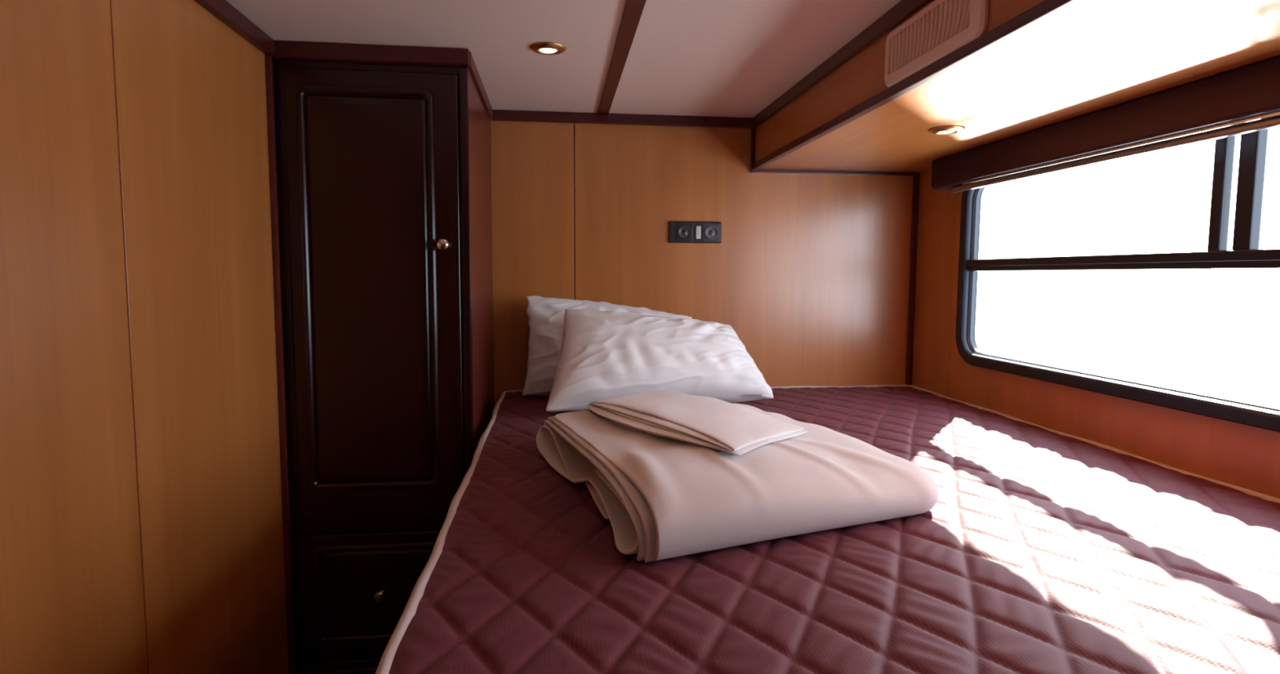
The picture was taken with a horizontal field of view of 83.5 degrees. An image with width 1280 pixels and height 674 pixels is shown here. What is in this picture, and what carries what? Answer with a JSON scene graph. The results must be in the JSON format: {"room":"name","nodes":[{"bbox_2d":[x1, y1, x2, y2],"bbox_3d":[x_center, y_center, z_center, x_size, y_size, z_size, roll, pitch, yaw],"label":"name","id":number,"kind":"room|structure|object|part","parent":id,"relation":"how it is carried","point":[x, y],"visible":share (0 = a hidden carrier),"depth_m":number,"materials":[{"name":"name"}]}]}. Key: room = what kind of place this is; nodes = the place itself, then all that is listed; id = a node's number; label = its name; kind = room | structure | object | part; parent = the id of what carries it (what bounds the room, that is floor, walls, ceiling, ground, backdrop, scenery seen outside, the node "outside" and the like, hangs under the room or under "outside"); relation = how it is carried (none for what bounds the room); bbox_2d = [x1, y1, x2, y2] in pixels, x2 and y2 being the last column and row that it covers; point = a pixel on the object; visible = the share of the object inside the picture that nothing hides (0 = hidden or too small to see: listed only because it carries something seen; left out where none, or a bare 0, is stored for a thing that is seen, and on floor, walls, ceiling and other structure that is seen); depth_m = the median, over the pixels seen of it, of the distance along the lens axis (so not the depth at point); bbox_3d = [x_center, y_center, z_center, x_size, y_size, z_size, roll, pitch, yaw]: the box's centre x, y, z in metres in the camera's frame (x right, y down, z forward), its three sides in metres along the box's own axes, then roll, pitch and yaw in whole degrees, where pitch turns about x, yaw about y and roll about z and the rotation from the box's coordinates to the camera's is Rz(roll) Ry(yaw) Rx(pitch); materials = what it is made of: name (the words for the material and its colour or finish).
{"room":"camper van bedroom","nodes":[
{"label":"camper van bedroom","id":0,"kind":"room"},
{"bbox_2d":[0,0,288,673],"bbox_3d":[-0.792,0.279,0.808,0.040,1.800,3.330,0,5,-7],"label":"wall","id":1,"kind":"structure","parent":0,"point":[141,526],"depth_m":1.15,"materials":[{"name":"brown wood"}]},
{"bbox_2d":[194,0,274,56],"bbox_3d":[-0.717,-0.569,0.392,0.018,0.038,2.636,0,5,-7],"label":"trim","id":2,"kind":"structure","parent":1,"relation":"attached to","point":[222,10],"depth_m":1.51,"materials":[{"name":"brown wood"}]},
{"bbox_2d":[264,54,295,673],"bbox_3d":[-0.879,0.215,1.762,0.012,1.762,0.018,0,5,-7],"label":"trim","id":3,"kind":"structure","parent":1,"relation":"attached to","point":[268,60],"depth_m":1.74,"materials":[{"name":"red wood"}]},
{"bbox_2d":[226,0,901,117],"bbox_3d":[0.221,-0.636,0.833,2.045,0.030,3.360,0,5,-7],"label":"ceiling","id":4,"kind":"structure","parent":0,"point":[708,58],"depth_m":1.67,"materials":[{"name":"beige paint"}]},
{"bbox_2d":[529,41,565,54],"bbox_3d":[-0.223,-0.696,1.736,0.087,0.011,0.087,0,5,-7],"label":"recessed light","id":5,"kind":"object","parent":4,"relation":"in","point":[541,47],"visible":1,"depth_m":1.72,"materials":[{"name":"gold metal"}]},
{"bbox_3d":[-0.223,-0.695,1.736,0.045,0.010,0.045,0,5,-7],"label":"bulb","id":6,"kind":"part","parent":5,"relation":"part of","materials":[{"name":"white glass"}]},
{"bbox_2d":[597,0,646,115],"bbox_3d":[0.066,-0.616,0.808,0.037,0.008,3.284,0,5,-7],"label":"trim","id":7,"kind":"structure","parent":4,"relation":"attached to","point":[633,9],"depth_m":1.73,"materials":[{"name":"brown wood"}]},
{"bbox_2d":[490,120,913,408],"bbox_3d":[0.034,0.131,2.566,2.015,1.800,0.040,0,5,-7],"label":"wall","id":8,"kind":"structure","parent":0,"point":[810,273],"depth_m":2.52,"materials":[{"name":"brown wood"}]},
{"bbox_2d":[492,109,752,128],"bbox_3d":[-0.049,-0.746,2.451,0.910,0.034,0.016,0,5,-7],"label":"trim","id":9,"kind":"structure","parent":8,"relation":"attached to","point":[498,114],"depth_m":2.44,"materials":[{"name":"brown wood"}]},
{"bbox_2d":[668,221,721,243],"bbox_3d":[0.194,-0.367,2.512,0.187,0.075,0.019,0,5,-7],"label":"wall socket","id":10,"kind":"object","parent":8,"relation":"attached to","point":[679,232],"visible":1,"depth_m":2.51,"materials":[{"name":"black plastic"}]},
{"bbox_2d":[695,226,701,239],"bbox_3d":[0.204,-0.366,2.509,0.018,0.045,0.006,0,5,-7],"label":"rocker switch","id":11,"kind":"object","parent":10,"relation":"attached to","point":[698,228],"depth_m":2.51,"materials":[{"name":"grey plastic"}]},
{"bbox_2d":[750,127,755,173],"bbox_3d":[0.398,-0.657,2.513,0.018,0.157,0.014,0,5,-7],"label":"trim","id":12,"kind":"structure","parent":8,"relation":"attached to","point":[753,130],"depth_m":2.51,"materials":[{"name":"brown wood"}]},
{"bbox_2d":[755,168,919,176],"bbox_3d":[0.707,-0.589,2.559,0.614,0.014,0.008,0,5,-7],"label":"trim","id":13,"kind":"structure","parent":8,"relation":"attached to","point":[771,171],"depth_m":2.56,"materials":[{"name":"brown wood"}]},
{"bbox_2d":[752,0,930,128],"bbox_3d":[0.590,-0.605,0.880,0.012,0.036,3.300,0,5,-7],"label":"trim","id":14,"kind":"structure","parent":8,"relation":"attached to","point":[903,9],"depth_m":1.70,"materials":[{"name":"brown wood"}]},
{"bbox_2d":[905,174,919,384],"bbox_3d":[0.999,-0.205,2.626,0.022,0.767,0.010,0,5,-7],"label":"trim","id":15,"kind":"structure","parent":8,"relation":"attached to","point":[916,182],"depth_m":2.62,"materials":[{"name":"brown wood"}]},
{"bbox_2d":[752,0,1085,169],"bbox_3d":[0.598,-0.457,0.894,0.022,0.021,3.300,0,5,-7],"label":"trim","id":16,"kind":"structure","parent":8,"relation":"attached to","point":[1046,10],"depth_m":1.29,"materials":[{"name":"brown wood"}]},
{"bbox_2d":[755,0,1279,172],"bbox_3d":[0.901,-0.538,0.922,0.614,0.173,3.300,0,5,-7],"label":"soffit","id":17,"kind":"structure","parent":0,"point":[1094,55],"depth_m":1.41,"materials":[{"name":"brown wood"}]},
{"bbox_2d":[884,0,988,87],"bbox_3d":[0.537,-0.561,1.330,0.010,0.113,0.351,0,5,-7],"label":"ceiling vent","id":18,"kind":"object","parent":17,"relation":"in","point":[942,27],"visible":1,"depth_m":1.31,"materials":[{"name":"beige plastic"}]},
{"bbox_2d":[928,125,965,134],"bbox_3d":[0.781,-0.525,1.824,0.087,0.011,0.087,0,5,-7],"label":"recessed light","id":19,"kind":"object","parent":17,"relation":"in","point":[943,130],"visible":1,"depth_m":1.80,"materials":[{"name":"gold metal"}]},
{"bbox_3d":[0.781,-0.524,1.824,0.045,0.010,0.045,0,5,-7],"label":"bulb","id":20,"kind":"part","parent":19,"relation":"part of","materials":[{"name":"white glass"}]},
{"bbox_2d":[911,168,1279,498],"bbox_3d":[1.213,0.269,1.045,0.033,1.800,3.330,0,5,-7],"label":"wall","id":21,"kind":"structure","parent":0,"point":[1238,455],"depth_m":1.91,"materials":[{"name":"brown wood"}]},
{"bbox_2d":[955,128,1279,432],"bbox_3d":[1.165,-0.143,1.411,0.050,0.611,1.856,0,5,-7],"label":"window","id":22,"kind":"structure","parent":21,"relation":"in","point":[1246,254],"depth_m":1.52,"materials":[{"name":"black metal"}]},
{"bbox_2d":[931,56,1279,192],"bbox_3d":[1.109,-0.426,1.319,0.103,0.110,2.017,0,5,-7],"label":"window valance","id":23,"kind":"object","parent":22,"relation":"attached to","point":[1244,100],"visible":1,"depth_m":1.51,"materials":[{"name":"brown wood"}]},
{"bbox_3d":[1.095,-0.378,1.296,0.018,0.018,1.925,0,5,-7],"label":"rail","id":24,"kind":"part","parent":23,"relation":"part of","materials":[{"name":"brown wood"}]},
{"bbox_3d":[0.211,1.192,0.991,2.045,0.040,3.360,0,5,-7],"label":"floor","id":25,"kind":"structure","parent":0,"visible":0},
{"bbox_2d":[271,40,493,673],"bbox_3d":[-0.689,0.168,2.110,0.469,1.799,0.697,0,5,-7],"label":"wardrobe","id":26,"kind":"object","parent":25,"relation":"on","point":[384,153],"visible":0.73,"depth_m":1.78,"materials":[{"name":"red wood"}]},
{"bbox_3d":[-0.656,0.936,1.865,0.402,0.206,0.021,0,5,-7],"label":"drawer","id":27,"kind":"part","parent":26,"relation":"part of","materials":[{"name":"brown wood"}]},
{"bbox_3d":[-0.654,0.655,1.841,0.402,0.310,0.021,0,5,-7],"label":"drawer","id":28,"kind":"part","parent":26,"relation":"part of","materials":[{"name":"brown wood"}]},
{"bbox_3d":[-0.650,-0.089,1.777,0.402,1.112,0.021,0,5,-7],"label":"door","id":29,"kind":"part","parent":26,"relation":"part of","materials":[{"name":"brown wood"}]},
{"bbox_3d":[-0.659,0.658,1.819,0.030,0.030,0.031,0,5,-7],"label":"knob","id":30,"kind":"part","parent":26,"relation":"part of","materials":[{"name":"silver metal"}]},
{"bbox_3d":[-0.685,-0.710,2.040,0.469,0.038,0.654,0,5,-7],"label":"cornice","id":31,"kind":"part","parent":26,"relation":"part of","materials":[{"name":"brown wood"}]},
{"bbox_3d":[-0.486,-0.228,1.766,0.030,0.030,0.031,0,5,-7],"label":"knob","id":32,"kind":"part","parent":26,"relation":"part of","materials":[{"name":"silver metal"}]},
{"bbox_3d":[0.381,0.757,1.656,1.482,0.715,1.949,0,5,-7],"label":"bed base","id":33,"kind":"object","parent":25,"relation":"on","visible":0},
{"bbox_2d":[375,384,1279,673],"bbox_3d":[0.378,0.332,1.611,1.498,0.136,1.963,0,5,-7],"label":"mattress","id":34,"kind":"object","parent":33,"relation":"on","point":[1040,550],"visible":0.69,"depth_m":0.97,"materials":[{"name":"red fabric"}]},
{"bbox_2d":[522,295,692,396],"bbox_3d":[-0.066,0.026,2.389,0.644,0.324,0.165,0,5,-7],"label":"pillow","id":35,"kind":"object","parent":34,"relation":"on","point":[545,315],"visible":0.31,"depth_m":2.33,"materials":[{"name":"white fabric"}]},
{"bbox_2d":[546,309,773,412],"bbox_3d":[0.060,0.067,2.178,0.724,0.296,0.261,-1,5,-15],"label":"pillow","id":36,"kind":"object","parent":34,"relation":"on","point":[605,355],"visible":0.87,"depth_m":2.10,"materials":[{"name":"white fabric"}]},
{"bbox_2d":[536,403,938,562],"bbox_3d":[0.138,0.222,1.458,0.603,0.109,0.840,-1,5,-19],"label":"folded blanket","id":37,"kind":"object","parent":34,"relation":"on","point":[662,498],"visible":0.78,"depth_m":1.14,"materials":[{"name":"beige fabric"}]},
{"bbox_2d":[586,390,807,455],"bbox_3d":[0.094,0.164,1.525,0.342,0.049,0.705,-2,6,-28],"label":"folded pillowcase","id":38,"kind":"object","parent":37,"relation":"on","point":[704,421],"visible":1,"depth_m":1.40,"materials":[{"name":"white fabric"}]}
]}

